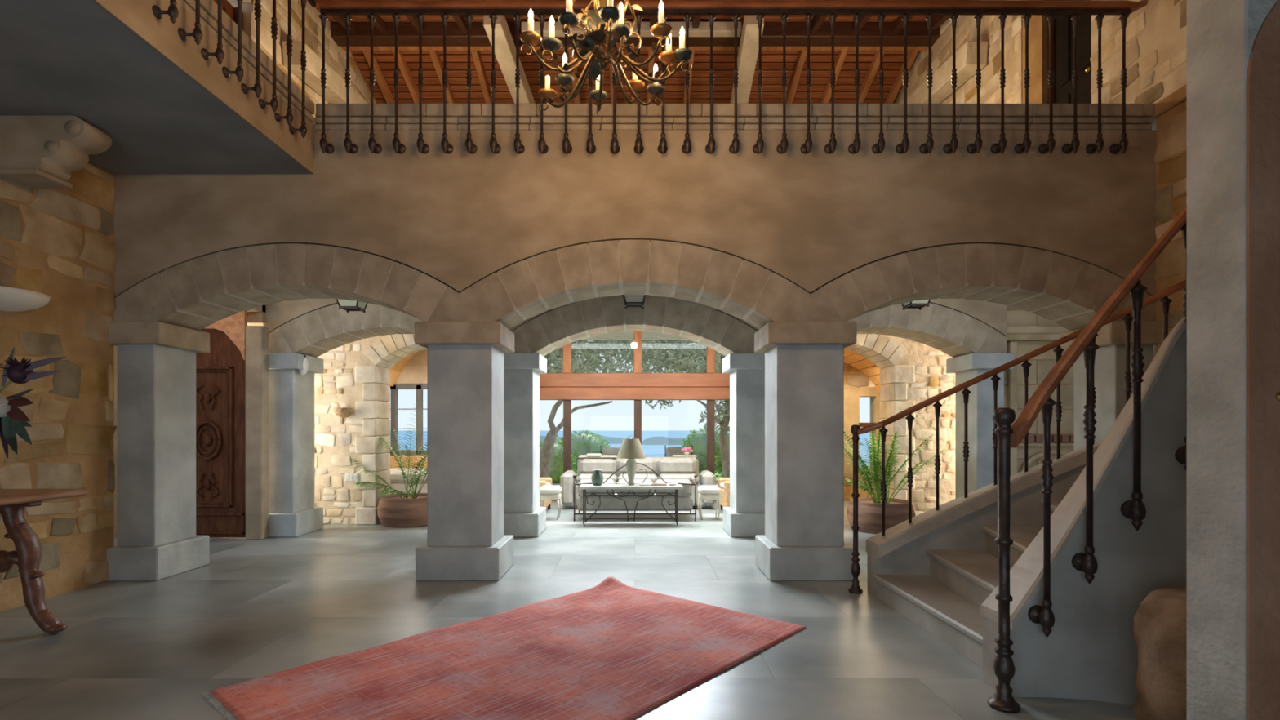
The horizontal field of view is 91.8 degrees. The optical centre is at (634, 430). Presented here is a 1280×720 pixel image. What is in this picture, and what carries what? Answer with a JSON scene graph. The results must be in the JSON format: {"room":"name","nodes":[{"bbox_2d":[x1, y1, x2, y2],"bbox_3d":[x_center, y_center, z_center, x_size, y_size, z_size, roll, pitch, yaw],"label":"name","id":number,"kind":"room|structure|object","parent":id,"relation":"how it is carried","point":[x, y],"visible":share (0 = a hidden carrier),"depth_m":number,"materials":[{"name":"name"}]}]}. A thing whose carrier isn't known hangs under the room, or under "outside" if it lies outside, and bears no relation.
{"room":"entrance hall","nodes":[
{"label":"entrance hall","id":0,"kind":"room"},
{"bbox_2d":[0,0,314,173],"bbox_3d":[-3.552,-2.327,1.095,1.736,0.374,8.190,0,0,0],"label":"balcony underside","id":1,"kind":"structure","parent":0,"point":[126,72],"depth_m":3.96,"materials":[{"name":"paint"}]},
{"bbox_2d":[151,0,319,137],"bbox_3d":[-2.619,-2.894,3.975,0.142,1.228,2.070,0,0,0],"label":"gallery railing","id":2,"kind":"object","parent":1,"relation":"attached to","point":[172,11],"visible":1,"depth_m":4.25,"materials":[{"name":"metal"}]},
{"bbox_2d":[0,0,375,612],"bbox_3d":[-4.505,-2.745,4.600,0.391,8.009,15.200,0,0,0],"label":"wall","id":3,"kind":"structure","parent":0,"point":[56,243],"depth_m":4.79,"materials":[{"name":"stone"}]},
{"bbox_2d":[0,285,50,311],"bbox_3d":[-4.210,-0.877,4.220,0.280,0.125,0.520,0,0,0],"label":"wall sconce","id":4,"kind":"object","parent":3,"relation":"attached to","point":[11,299],"visible":1,"depth_m":4.18,"materials":[{"name":"white paint"}]},
{"bbox_2d":[0,115,111,188],"bbox_3d":[-4.042,-1.939,4.332,0.591,0.402,0.270,0,0,0],"label":"stone corbel","id":5,"kind":"object","parent":3,"relation":"attached to","point":[37,152],"visible":1,"depth_m":4.22,"materials":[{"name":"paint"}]},
{"bbox_2d":[213,0,243,30],"bbox_3d":[-4.510,-3.635,6.700,0.179,2.230,0.700,0,0,0],"label":"door","id":6,"kind":"structure","parent":3,"relation":"in","point":[232,11],"depth_m":6.90,"materials":[{"name":"brown wood"}]},
{"bbox_2d":[176,0,315,128],"bbox_3d":[-3.481,-2.617,3.395,1.638,0.206,4.390,0,0,0],"label":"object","id":7,"kind":"structure","parent":3,"relation":"attached to","point":[208,8],"depth_m":4.29,"materials":[{"name":"stone"}]},
{"bbox_2d":[114,304,268,539],"bbox_3d":[-5.275,-0.260,7.240,2.050,3.020,0.360,0,0,0],"label":"wall","id":8,"kind":"structure","parent":0,"point":[256,335],"depth_m":7.06,"materials":[{"name":"paint"}]},
{"bbox_2d":[195,310,247,537],"bbox_3d":[-4.975,-0.065,7.140,1.050,2.610,0.140,0,0,0],"label":"door","id":9,"kind":"structure","parent":8,"relation":"in","point":[220,372],"depth_m":7.14,"materials":[{"name":"brown wood"}]},
{"bbox_2d":[204,326,426,524],"bbox_3d":[-4.025,-0.263,8.403,4.550,3.027,0.494,0,0,0],"label":"wall","id":10,"kind":"structure","parent":0,"point":[356,375],"depth_m":8.19,"materials":[{"name":"stone"}]},
{"bbox_2d":[333,407,354,417],"bbox_3d":[-3.821,-0.224,8.100,0.260,0.130,0.160,0,0,0],"label":"wall sconce","id":11,"kind":"object","parent":10,"relation":"attached to","point":[343,412],"visible":1,"depth_m":8.06,"materials":[{"name":"ceramic"}]},
{"bbox_2d":[345,473,358,480],"bbox_3d":[-3.724,0.622,8.150,0.170,0.100,0.024,0,0,0],"label":"switch plate","id":12,"kind":"object","parent":10,"relation":"attached to","point":[348,477],"visible":1,"depth_m":8.14,"materials":[{"name":"white plastic"}]},
{"bbox_2d":[377,493,427,527],"bbox_3d":[-3.000,1.065,8.280,0.816,0.370,0.816,0,0,0],"label":"pot","id":13,"kind":"object","parent":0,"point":[411,509],"depth_m":7.94,"materials":[{"name":"ceramic"}]},
{"bbox_2d":[389,351,418,386],"bbox_3d":[-3.150,-1.240,9.850,2.240,0.940,2.300,0,0,0],"label":"ceiling","id":14,"kind":"structure","parent":0,"point":[396,370],"depth_m":10.82,"materials":[{"name":"orange paint"}]},
{"bbox_2d":[395,348,427,383],"bbox_3d":[-4.150,-0.260,11.100,4.300,3.020,0.200,0,0,0],"label":"wall","id":15,"kind":"structure","parent":0,"point":[415,371],"depth_m":11.00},
{"bbox_2d":[390,383,427,455],"bbox_3d":[-3.820,-0.180,11.000,1.900,1.280,0.080,0,0,0],"label":"window","id":16,"kind":"structure","parent":15,"relation":"in","point":[419,387],"depth_m":10.96,"materials":[{"name":"grey wood"}]},
{"bbox_2d":[390,455,427,468],"bbox_3d":[-3.850,0.560,10.900,2.100,0.220,0.200,0,0,0],"label":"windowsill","id":17,"kind":"structure","parent":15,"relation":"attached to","point":[392,465],"depth_m":10.80,"materials":[{"name":"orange stone"}]},
{"bbox_2d":[0,500,1136,719],"bbox_3d":[0.000,1.400,4.600,12.800,0.300,15.200,0,0,0],"label":"floor","id":18,"kind":"structure","parent":0,"point":[126,650],"depth_m":3.95,"materials":[{"name":"grey"}]},
{"bbox_2d":[0,488,86,633],"bbox_3d":[-3.900,0.820,3.160,0.786,0.860,1.920,0,0,0],"label":"trestle table","id":19,"kind":"object","parent":18,"relation":"on","point":[27,555],"visible":1,"depth_m":3.79,"materials":[{"name":"brown wood"}]},
{"bbox_2d":[0,346,66,458],"bbox_3d":[-3.534,-0.041,3.470,0.711,0.862,0.259,0,0,0],"label":"flower vase","id":20,"kind":"object","parent":19,"relation":"on","point":[13,420],"visible":1,"depth_m":3.48,"materials":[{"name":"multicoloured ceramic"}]},
{"bbox_2d":[106,321,209,581],"bbox_3d":[-4.180,0.175,5.440,0.490,2.149,0.640,0,0,0],"label":"stone pillar","id":21,"kind":"structure","parent":18,"relation":"on","point":[157,539],"depth_m":5.19,"materials":[{"name":"stone"}]},
{"bbox_2d":[268,352,324,537],"bbox_3d":[-4.180,0.175,7.540,0.490,2.149,0.640,0,0,0],"label":"stone pillar","id":22,"kind":"structure","parent":18,"relation":"on","point":[292,512],"depth_m":7.29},
{"bbox_2d":[298,353,308,375],"bbox_3d":[-3.957,-0.784,7.410,0.080,0.268,0.160,0,0,0],"label":"round wall lamp","id":23,"kind":"object","parent":22,"relation":"attached to","point":[305,364],"visible":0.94,"depth_m":7.38,"materials":[{"name":"glass"}]},
{"bbox_2d":[348,402,427,527],"bbox_3d":[-3.034,0.434,8.279,1.479,1.632,0.817,0,0,0],"label":"potted palm","id":24,"kind":"object","parent":18,"relation":"on","point":[407,509],"visible":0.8,"depth_m":8.03,"materials":[{"name":"plant"}]},
{"bbox_2d":[389,468,427,494],"bbox_3d":[-3.800,0.950,10.200,1.940,0.600,0.840,0,0,0],"label":"daybed","id":25,"kind":"object","parent":18,"relation":"on","point":[397,483],"visible":0.05,"depth_m":9.80,"materials":[{"name":"beige fabric"}]},
{"bbox_2d":[414,321,514,581],"bbox_3d":[-1.470,0.175,5.440,0.710,2.149,0.640,0,0,0],"label":"stone pillar","id":26,"kind":"structure","parent":18,"relation":"on","point":[467,541],"depth_m":5.19,"materials":[{"name":"stone"}]},
{"bbox_2d":[201,576,805,719],"bbox_3d":[-0.480,1.217,3.424,1.695,0.064,2.814,0,0,41],"label":"rug","id":27,"kind":"object","parent":18,"relation":"on","point":[612,649],"visible":1,"depth_m":3.25,"materials":[{"name":"red fabric"}]},
{"bbox_2d":[503,352,546,537],"bbox_3d":[-1.470,0.175,7.540,0.710,2.149,0.640,0,0,0],"label":"stone pillar","id":28,"kind":"structure","parent":18,"relation":"on","point":[523,516],"depth_m":7.29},
{"bbox_2d":[539,477,551,509],"bbox_3d":[-1.590,0.920,9.500,0.560,0.660,0.680,0,0,0],"label":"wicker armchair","id":29,"kind":"object","parent":18,"relation":"on","point":[543,481],"visible":0.21,"depth_m":9.45,"materials":[{"name":"beige wicker"}]},
{"bbox_2d":[539,485,561,519],"bbox_3d":[-1.195,1.021,8.750,0.300,0.462,0.300,0,0,0],"label":"upholstered stool","id":30,"kind":"object","parent":18,"relation":"on","point":[547,492],"visible":0.79,"depth_m":8.62,"materials":[{"name":"beige fabric"}]},
{"bbox_2d":[578,484,683,525],"bbox_3d":[-0.050,0.994,8.240,1.360,0.518,0.320,0,0,0],"label":"console table","id":31,"kind":"object","parent":18,"relation":"on","point":[583,486],"visible":1,"depth_m":8.09,"materials":[{"name":"metal"}]},
{"bbox_2d":[591,469,603,485],"bbox_3d":[-0.500,0.631,8.240,0.160,0.208,0.160,0,0,0],"label":"vase","id":32,"kind":"object","parent":31,"relation":"on","point":[597,477],"visible":1,"depth_m":8.19,"materials":[{"name":"ceramic"}]},
{"bbox_2d":[616,437,645,485],"bbox_3d":[-0.050,0.420,8.280,0.400,0.630,0.400,0,0,0],"label":"table lamp","id":33,"kind":"object","parent":31,"relation":"on","point":[631,449],"visible":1,"depth_m":8.18,"materials":[{"name":"fabric"}]},
{"bbox_2d":[651,483,666,485],"bbox_3d":[0.320,0.727,8.250,0.200,0.016,0.140,0,0,0],"label":"book","id":34,"kind":"object","parent":31,"relation":"on","point":[652,484],"visible":0.98,"depth_m":8.19,"materials":[{"name":"white paper"}]},
{"bbox_2d":[573,462,697,521],"bbox_3d":[0.000,0.846,8.870,1.704,0.808,0.783,0,0,0],"label":"sofa","id":35,"kind":"object","parent":18,"relation":"on","point":[685,500],"visible":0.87,"depth_m":8.54,"materials":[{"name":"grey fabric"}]},
{"bbox_2d":[577,479,615,496],"bbox_3d":[-0.530,0.805,8.615,0.520,0.230,0.170,0,0,0],"label":"cushion","id":36,"kind":"object","parent":35,"relation":"on","point":[584,481],"depth_m":8.55,"materials":[{"name":"grey fabric"}]},
{"bbox_2d":[577,491,693,511],"bbox_3d":[0.000,1.015,8.890,1.600,0.210,0.700,0,0,0],"label":"seat cushion","id":37,"kind":"object","parent":35,"relation":"on","point":[685,500],"depth_m":8.54,"materials":[{"name":"grey fabric"}]},
{"bbox_2d":[616,479,653,496],"bbox_3d":[0.000,0.805,8.615,0.520,0.230,0.170,0,0,0],"label":"cushion","id":38,"kind":"object","parent":35,"relation":"on","point":[621,481],"depth_m":8.55,"materials":[{"name":"grey fabric"}]},
{"bbox_2d":[654,479,692,496],"bbox_3d":[0.530,0.805,8.615,0.520,0.230,0.170,0,0,0],"label":"cushion","id":39,"kind":"object","parent":35,"relation":"on","point":[686,491],"depth_m":8.55,"materials":[{"name":"grey fabric"}]},
{"bbox_2d":[560,453,715,510],"bbox_3d":[0.050,0.820,10.030,2.440,0.860,0.720,0,0,0],"label":"sofa","id":40,"kind":"object","parent":18,"relation":"on","point":[668,468],"visible":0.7,"depth_m":10.05,"materials":[{"name":"grey fabric"}]},
{"bbox_2d":[576,473,617,483],"bbox_3d":[-0.605,0.780,9.935,0.630,0.140,0.510,0,0,0],"label":"seat cushion","id":41,"kind":"object","parent":40,"relation":"on","point":[583,476],"depth_m":9.72,"materials":[{"name":"grey fabric"}]},
{"bbox_2d":[577,453,617,457],"bbox_3d":[-0.615,0.425,10.260,0.630,0.070,0.260,0,0,0],"label":"throw","id":42,"kind":"object","parent":40,"relation":"on","point":[589,455],"depth_m":10.15,"materials":[{"name":"beige fabric"}]},
{"bbox_2d":[579,458,616,473],"bbox_3d":[-0.605,0.600,10.120,0.590,0.260,0.140,0,0,0],"label":"cushion","id":43,"kind":"object","parent":40,"relation":"on","point":[586,465],"depth_m":10.05,"materials":[{"name":"grey fabric"}]},
{"bbox_2d":[619,458,655,473],"bbox_3d":[0.045,0.600,10.120,0.590,0.260,0.140,0,0,0],"label":"cushion","id":44,"kind":"object","parent":40,"relation":"on","point":[651,463],"depth_m":10.06,"materials":[{"name":"grey fabric"}]},
{"bbox_2d":[617,473,657,483],"bbox_3d":[0.045,0.780,9.935,0.630,0.140,0.510,0,0,0],"label":"seat cushion","id":45,"kind":"object","parent":40,"relation":"on","point":[653,477],"depth_m":9.71,"materials":[{"name":"grey fabric"}]},
{"bbox_2d":[659,458,695,473],"bbox_3d":[0.695,0.600,10.120,0.590,0.260,0.140,0,0,0],"label":"cushion","id":46,"kind":"object","parent":40,"relation":"on","point":[666,465],"depth_m":10.05,"materials":[{"name":"grey fabric"}]},
{"bbox_2d":[657,473,699,484],"bbox_3d":[0.695,0.780,9.935,0.630,0.140,0.510,0,0,0],"label":"seat cushion","id":47,"kind":"object","parent":40,"relation":"on","point":[664,476],"depth_m":9.71,"materials":[{"name":"grey fabric"}]},
{"bbox_2d":[671,454,697,457],"bbox_3d":[0.840,0.840,10.550,0.400,0.820,0.280,0,0,0],"label":"tray stand","id":48,"kind":"object","parent":18,"relation":"on","point":[673,455],"visible":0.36,"depth_m":10.41,"materials":[{"name":"beige fabric"}]},
{"bbox_2d":[681,447,693,455],"bbox_3d":[0.887,0.360,10.553,0.194,0.141,0.152,0,0,0],"label":"flower pot","id":49,"kind":"object","parent":48,"relation":"on","point":[684,450],"visible":1,"depth_m":10.51,"materials":[{"name":"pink plant"}]},
{"bbox_2d":[697,485,720,519],"bbox_3d":[1.044,1.021,8.750,0.300,0.462,0.300,0,0,0],"label":"upholstered stool","id":50,"kind":"object","parent":18,"relation":"on","point":[706,492],"visible":1,"depth_m":8.62,"materials":[{"name":"beige fabric"}]},
{"bbox_2d":[718,477,729,510],"bbox_3d":[1.590,0.920,9.450,0.560,0.660,0.680,0,0,0],"label":"wicker armchair","id":51,"kind":"object","parent":18,"relation":"on","point":[723,482],"visible":0.23,"depth_m":9.20,"materials":[{"name":"beige wicker"}]},
{"bbox_2d":[722,352,764,537],"bbox_3d":[1.470,0.175,7.540,0.730,2.149,0.640,0,0,0],"label":"stone pillar","id":52,"kind":"structure","parent":18,"relation":"on","point":[744,517],"depth_m":7.29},
{"bbox_2d":[754,321,856,581],"bbox_3d":[1.470,0.175,5.440,0.730,2.149,0.640,0,0,0],"label":"stone pillar","id":53,"kind":"structure","parent":18,"relation":"on","point":[803,539],"depth_m":5.19,"materials":[{"name":"stone"}]},
{"bbox_2d":[844,427,947,533],"bbox_3d":[3.170,0.589,7.710,1.567,1.321,0.854,0,0,0],"label":"potted palm","id":54,"kind":"object","parent":18,"relation":"on","point":[869,508],"visible":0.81,"depth_m":7.57,"materials":[{"name":"plant"}]},
{"bbox_2d":[946,352,1013,498],"bbox_3d":[4.180,0.175,7.540,0.490,2.149,0.640,0,0,0],"label":"stone pillar","id":55,"kind":"structure","parent":18,"relation":"on","point":[966,367],"depth_m":7.29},
{"bbox_2d":[866,315,1186,706],"bbox_3d":[2.986,-0.448,3.056,2.533,3.395,3.508,0,0,0],"label":"staircase","id":56,"kind":"structure","parent":18,"relation":"on","point":[938,570],"depth_m":2.89,"materials":[{"name":"stone"}]},
{"bbox_2d":[848,280,1186,594],"bbox_3d":[3.056,-0.207,3.883,2.817,2.915,1.900,0,0,0],"label":"stair railing","id":57,"kind":"object","parent":56,"relation":"on","point":[855,429],"visible":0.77,"depth_m":4.60,"materials":[{"name":"metal"}]},
{"bbox_2d":[986,205,1186,713],"bbox_3d":[2.156,-0.169,2.607,1.114,2.838,0.587,0,0,0],"label":"stair railing","id":58,"kind":"object","parent":56,"relation":"attached to","point":[1008,436],"visible":0.74,"depth_m":2.78,"materials":[{"name":"metal"}]},
{"bbox_2d":[1060,321,1162,451],"bbox_3d":[4.180,0.175,5.440,0.490,2.149,0.640,0,0,0],"label":"stone pillar","id":59,"kind":"structure","parent":18,"relation":"on","point":[1109,368],"depth_m":5.27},
{"bbox_2d":[1133,587,1186,719],"bbox_3d":[2.189,0.945,2.400,0.422,0.609,0.417,0,0,0],"label":"stone block","id":60,"kind":"object","parent":18,"relation":"on","point":[1160,620],"visible":0.49,"depth_m":2.37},
{"bbox_2d":[281,3,987,106],"bbox_3d":[0.000,-4.274,4.651,9.400,3.528,15.360,0,0,0],"label":"ceiling","id":61,"kind":"structure","parent":0,"point":[384,30],"depth_m":9.24,"materials":[{"name":"brown wood"}]},
{"bbox_2d":[520,0,693,114],"bbox_3d":[-0.138,-3.194,3.327,0.894,2.751,0.832,0,0,0],"label":"chandelier","id":62,"kind":"object","parent":61,"relation":"hanging from","point":[606,21],"visible":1,"depth_m":3.28,"materials":[{"name":"brown metal"}]},
{"bbox_2d":[528,17,533,31],"bbox_3d":[-0.529,-2.047,3.150,0.029,0.088,0.028,0,0,0],"label":"candle","id":63,"kind":"object","parent":62,"relation":"on","point":[531,20],"depth_m":3.14,"materials":[{"name":"beige wax"}]},
{"bbox_2d":[545,75,550,88],"bbox_3d":[-0.499,-1.977,3.540,0.029,0.088,0.028,0,0,0],"label":"candle","id":64,"kind":"object","parent":62,"relation":"on","point":[547,77],"depth_m":3.53,"materials":[{"name":"beige wax"}]},
{"bbox_2d":[549,23,554,37],"bbox_3d":[-0.429,-2.047,3.200,0.029,0.088,0.028,0,0,0],"label":"candle","id":65,"kind":"object","parent":62,"relation":"on","point":[552,25],"depth_m":3.19,"materials":[{"name":"beige wax"}]},
{"bbox_2d":[566,0,572,12],"bbox_3d":[-0.319,-2.047,3.010,0.029,0.088,0.028,0,0,0],"label":"candle","id":66,"kind":"object","parent":62,"relation":"on","point":[569,2],"depth_m":3.00,"materials":[{"name":"beige wax"}]},
{"bbox_2d":[595,77,599,89],"bbox_3d":[-0.219,-2.047,3.685,0.029,0.088,0.028,0,0,0],"label":"candle","id":67,"kind":"object","parent":62,"relation":"on","point":[597,82],"depth_m":3.67,"materials":[{"name":"beige wax"}]},
{"bbox_2d":[617,10,624,24],"bbox_3d":[-0.069,-2.047,3.100,0.029,0.088,0.028,0,0,0],"label":"candle","id":68,"kind":"object","parent":62,"relation":"on","point":[621,20],"depth_m":3.09,"materials":[{"name":"beige wax"}]},
{"bbox_2d":[632,71,637,79],"bbox_3d":[0.001,-2.047,3.580,0.029,0.088,0.028,0,0,0],"label":"candle","id":69,"kind":"object","parent":62,"relation":"on","point":[634,77],"depth_m":3.57,"materials":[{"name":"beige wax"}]},
{"bbox_2d":[658,8,664,22],"bbox_3d":[0.131,-2.047,3.090,0.029,0.088,0.028,0,0,0],"label":"candle","id":70,"kind":"object","parent":62,"relation":"on","point":[661,12],"depth_m":3.08,"materials":[{"name":"beige wax"}]},
{"bbox_2d":[666,37,671,50],"bbox_3d":[0.181,-2.047,3.310,0.029,0.088,0.028,0,0,0],"label":"candle","id":71,"kind":"object","parent":62,"relation":"on","point":[668,46],"depth_m":3.30,"materials":[{"name":"beige wax"}]},
{"bbox_2d":[679,35,684,48],"bbox_3d":[0.251,-2.047,3.290,0.029,0.088,0.028,0,0,0],"label":"candle","id":72,"kind":"object","parent":62,"relation":"on","point":[682,38],"depth_m":3.28,"materials":[{"name":"beige wax"}]},
{"bbox_2d":[262,294,1006,357],"bbox_3d":[0.000,-1.703,7.540,8.740,1.613,0.500,0,0,0],"label":"wall","id":73,"kind":"structure","parent":0,"point":[313,327],"depth_m":7.29,"materials":[{"name":"paint"}]},
{"bbox_2d":[579,331,689,340],"bbox_3d":[0.000,-2.010,9.995,12.800,0.480,4.410,0,0,0],"label":"ceiling","id":74,"kind":"structure","parent":0,"point":[623,335],"depth_m":11.77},
{"bbox_2d":[631,331,637,348],"bbox_3d":[-0.010,-1.513,9.600,0.110,0.514,0.110,0,0,0],"label":"pendant bulb","id":75,"kind":"object","parent":74,"relation":"hanging from","point":[634,345],"visible":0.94,"depth_m":9.57,"materials":[{"name":"beige"}]},
{"bbox_2d":[114,129,1155,330],"bbox_3d":[0.000,-1.703,5.440,8.740,1.613,0.500,0,0,0],"label":"wall","id":76,"kind":"structure","parent":0,"point":[509,237],"depth_m":5.19,"materials":[{"name":"paint"}]},
{"bbox_2d":[318,0,1147,154],"bbox_3d":[0.815,-2.920,5.119,6.826,1.297,0.142,0,0,0],"label":"balcony railing","id":77,"kind":"object","parent":76,"relation":"attached to","point":[1028,8],"visible":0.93,"depth_m":5.08,"materials":[{"name":"metal"}]},
{"bbox_2d":[314,103,1155,129],"bbox_3d":[0.815,-2.617,5.426,7.030,0.206,0.528,0,0,0],"label":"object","id":78,"kind":"structure","parent":76,"relation":"on","point":[1138,116],"depth_m":5.18,"materials":[{"name":"stone"}]},
{"bbox_2d":[844,362,880,500],"bbox_3d":[4.133,-0.237,11.133,4.334,3.026,0.334,0,0,0],"label":"wall","id":79,"kind":"structure","parent":0,"point":[857,384],"depth_m":11.00,"materials":[{"name":"paint"}]},
{"bbox_2d":[858,422,875,426],"bbox_3d":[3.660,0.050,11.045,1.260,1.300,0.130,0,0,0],"label":"window sill","id":80,"kind":"structure","parent":79,"relation":"in","point":[861,424],"depth_m":11.00,"materials":[{"name":"beige stone"}]},
{"bbox_2d":[844,349,880,393],"bbox_3d":[3.098,-0.085,9.831,2.670,2.670,2.342,0,0,0],"label":"ceiling","id":81,"kind":"structure","parent":0,"point":[868,368],"depth_m":10.57,"materials":[{"name":"paint"}]},
{"bbox_2d":[846,497,915,533],"bbox_3d":[3.063,1.065,7.740,0.796,0.370,0.796,0,0,0],"label":"pot","id":82,"kind":"object","parent":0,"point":[869,508],"depth_m":7.44,"materials":[{"name":"ceramic"}]},
{"bbox_2d":[844,333,955,515],"bbox_3d":[4.022,-0.259,8.403,4.556,3.022,0.494,0,0,0],"label":"wall","id":83,"kind":"structure","parent":0,"point":[912,372],"depth_m":8.19,"materials":[{"name":"stone"}]},
{"bbox_2d":[880,336,955,511],"bbox_3d":[4.025,-0.260,8.415,4.550,3.020,0.450,0,0,0],"label":"cladding","id":84,"kind":"object","parent":83,"relation":"on","point":[913,372],"depth_m":8.19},
{"bbox_2d":[893,0,1186,353],"bbox_3d":[4.518,-2.750,4.600,0.364,8.000,15.200,0,0,0],"label":"wall","id":85,"kind":"structure","parent":0,"point":[1156,33],"depth_m":5.41,"materials":[{"name":"stone"}]},
{"bbox_2d":[1047,14,1091,104],"bbox_3d":[4.490,-3.610,6.300,0.179,2.180,0.820,0,0,0],"label":"door","id":86,"kind":"structure","parent":85,"relation":"in","point":[1063,28],"depth_m":6.38,"materials":[{"name":"brown wood"}]},
{"bbox_2d":[1152,84,1186,117],"bbox_3d":[4.362,-2.665,3.845,0.075,0.110,2.690,0,0,0],"label":"trim","id":87,"kind":"structure","parent":85,"relation":"on","point":[1177,97],"depth_m":5.01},
{"bbox_2d":[1004,304,1155,473],"bbox_3d":[5.320,-0.260,7.650,1.960,3.020,0.300,0,0,0],"label":"wall","id":88,"kind":"structure","parent":0,"point":[1042,365],"depth_m":7.50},
{"bbox_2d":[1005,325,1073,475],"bbox_3d":[5.020,0.000,7.440,1.280,2.500,0.120,0,0,0],"label":"surround","id":89,"kind":"object","parent":88,"relation":"attached to","point":[1015,334],"visible":0.34,"depth_m":7.44,"materials":[{"name":"grey stone"}]},
{"bbox_2d":[1017,443,1073,446],"bbox_3d":[5.035,0.180,7.475,0.890,0.040,0.050,0,0,0],"label":"shelf","id":90,"kind":"object","parent":89,"relation":"attached to","point":[1020,444],"depth_m":7.45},
{"bbox_2d":[1186,0,1279,719],"bbox_3d":[2.096,-1.550,1.896,0.647,5.600,0.208,0,0,0],"label":"wall pier","id":91,"kind":"object","parent":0,"point":[1233,46],"visible":1,"depth_m":1.84,"materials":[{"name":"paint"}]},
{"bbox_3d":[0.000,-2.010,6.490,12.800,0.480,1.600,0,0,0],"label":"ceiling","id":92,"kind":"structure","parent":0,"visible":0},
{"bbox_2d":[336,298,368,312],"bbox_3d":[-2.895,-1.493,6.350,0.377,0.553,0.377,0,0,0],"label":"lantern","id":93,"kind":"object","parent":92,"relation":"hanging from","point":[345,304],"visible":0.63,"depth_m":6.26,"materials":[{"name":"metal"}]},
{"bbox_2d":[622,294,646,308],"bbox_3d":[-0.007,-1.514,6.350,0.377,0.512,0.377,0,0,0],"label":"lantern","id":94,"kind":"object","parent":92,"relation":"hanging from","point":[630,300],"visible":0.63,"depth_m":6.26,"materials":[{"name":"metal"}]},
{"bbox_2d":[901,299,930,310],"bbox_3d":[2.875,-1.507,6.350,0.377,0.526,0.377,0,0,0],"label":"lantern","id":95,"kind":"object","parent":92,"relation":"hanging from","point":[919,304],"visible":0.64,"depth_m":6.26,"materials":[{"name":"metal"}]},
{"bbox_3d":[-2.675,-0.260,11.000,0.150,3.020,0.400,0,0,0],"label":"wall","id":96,"kind":"structure","parent":0,"visible":0},
{"bbox_2d":[539,331,729,501],"bbox_3d":[0.010,-0.260,10.900,5.220,3.020,0.180,0,0,0],"label":"window","id":97,"kind":"structure","parent":96,"relation":"in","point":[566,386],"depth_m":10.83,"materials":[{"name":"brown wood"}]},
{"label":"outside","id":98,"kind":"structure","parent":0,"visible":0},
{"bbox_2d":[539,431,623,444],"bbox_3d":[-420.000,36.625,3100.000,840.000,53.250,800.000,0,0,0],"label":"hill","id":99,"kind":"structure","parent":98,"point":[611,440],"depth_m":2961.25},
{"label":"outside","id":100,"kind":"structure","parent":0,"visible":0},
{"bbox_2d":[641,434,863,444],"bbox_3d":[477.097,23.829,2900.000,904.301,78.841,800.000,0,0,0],"label":"hill","id":101,"kind":"structure","parent":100,"point":[653,440],"depth_m":2709.45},
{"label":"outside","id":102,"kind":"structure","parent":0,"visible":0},
{"bbox_2d":[576,465,870,480],"bbox_3d":[0.000,1.610,20.000,60.000,0.480,8.000,0,0,0],"label":"lawn","id":103,"kind":"structure","parent":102,"point":[717,473],"depth_m":18.86,"materials":[{"name":"green plant"}]},
{"bbox_2d":[558,430,610,475],"bbox_3d":[-1.404,0.680,16.589,1.669,1.380,1.269,0,0,0],"label":"shrub","id":104,"kind":"object","parent":103,"relation":"on","point":[582,444],"visible":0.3,"depth_m":16.23,"materials":[{"name":"green plant"}]},
{"bbox_2d":[680,426,721,473],"bbox_3d":[1.918,0.621,16.604,1.569,1.499,1.242,0,0,0],"label":"shrub","id":105,"kind":"object","parent":103,"relation":"on","point":[698,440],"visible":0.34,"depth_m":16.23,"materials":[{"name":"green plant"}]},
{"bbox_2d":[715,429,729,477],"bbox_3d":[2.783,0.666,15.797,1.705,1.639,1.271,0,0,0],"label":"shrub","id":106,"kind":"object","parent":103,"relation":"on","point":[719,456],"visible":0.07,"depth_m":15.70,"materials":[{"name":"green plant"}]},
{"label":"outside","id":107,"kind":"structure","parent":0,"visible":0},
{"bbox_2d":[389,431,870,465],"bbox_3d":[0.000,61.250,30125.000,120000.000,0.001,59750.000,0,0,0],"label":"sea","id":108,"kind":"structure","parent":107,"point":[650,451],"depth_m":5346.45,"materials":[{"name":"liquid"}]},
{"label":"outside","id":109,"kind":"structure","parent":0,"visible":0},
{"bbox_2d":[551,480,718,486],"bbox_3d":[0.000,1.455,13.500,28.000,0.290,5.000,0,0,0],"label":"terrace","id":110,"kind":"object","parent":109,"point":[717,482],"depth_m":15.15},
{"bbox_2d":[539,439,577,483],"bbox_3d":[-2.108,0.822,15.502,1.376,1.233,1.057,0,0,0],"label":"shrub","id":111,"kind":"object","parent":110,"relation":"on","point":[557,458],"visible":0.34,"depth_m":15.19,"materials":[{"name":"green plant"}]},
{"bbox_2d":[539,340,655,477],"bbox_3d":[-1.749,-0.862,14.037,4.459,3.997,2.135,0,0,0],"label":"tree","id":112,"kind":"object","parent":110,"relation":"on","point":[589,356],"visible":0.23,"depth_m":13.88,"materials":[{"name":"green plant"}]},
{"bbox_2d":[600,445,620,455],"bbox_3d":[-0.406,0.809,12.560,0.564,1.004,0.588,0,0,0],"label":"garden chair","id":113,"kind":"object","parent":110,"relation":"on","point":[605,451],"visible":0.09,"depth_m":12.28,"materials":[{"name":"metal"}]},
{"bbox_2d":[606,340,729,477],"bbox_3d":[1.364,-0.758,14.133,4.318,3.791,2.150,0,0,0],"label":"tree","id":114,"kind":"object","parent":110,"relation":"on","point":[683,354],"visible":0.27,"depth_m":13.82,"materials":[{"name":"green plant"}]},
{"bbox_2d":[664,445,693,457],"bbox_3d":[0.881,0.809,12.760,0.564,1.004,0.588,0,0,0],"label":"garden chair","id":115,"kind":"object","parent":110,"relation":"on","point":[668,451],"visible":0.14,"depth_m":12.48,"materials":[{"name":"metal"}]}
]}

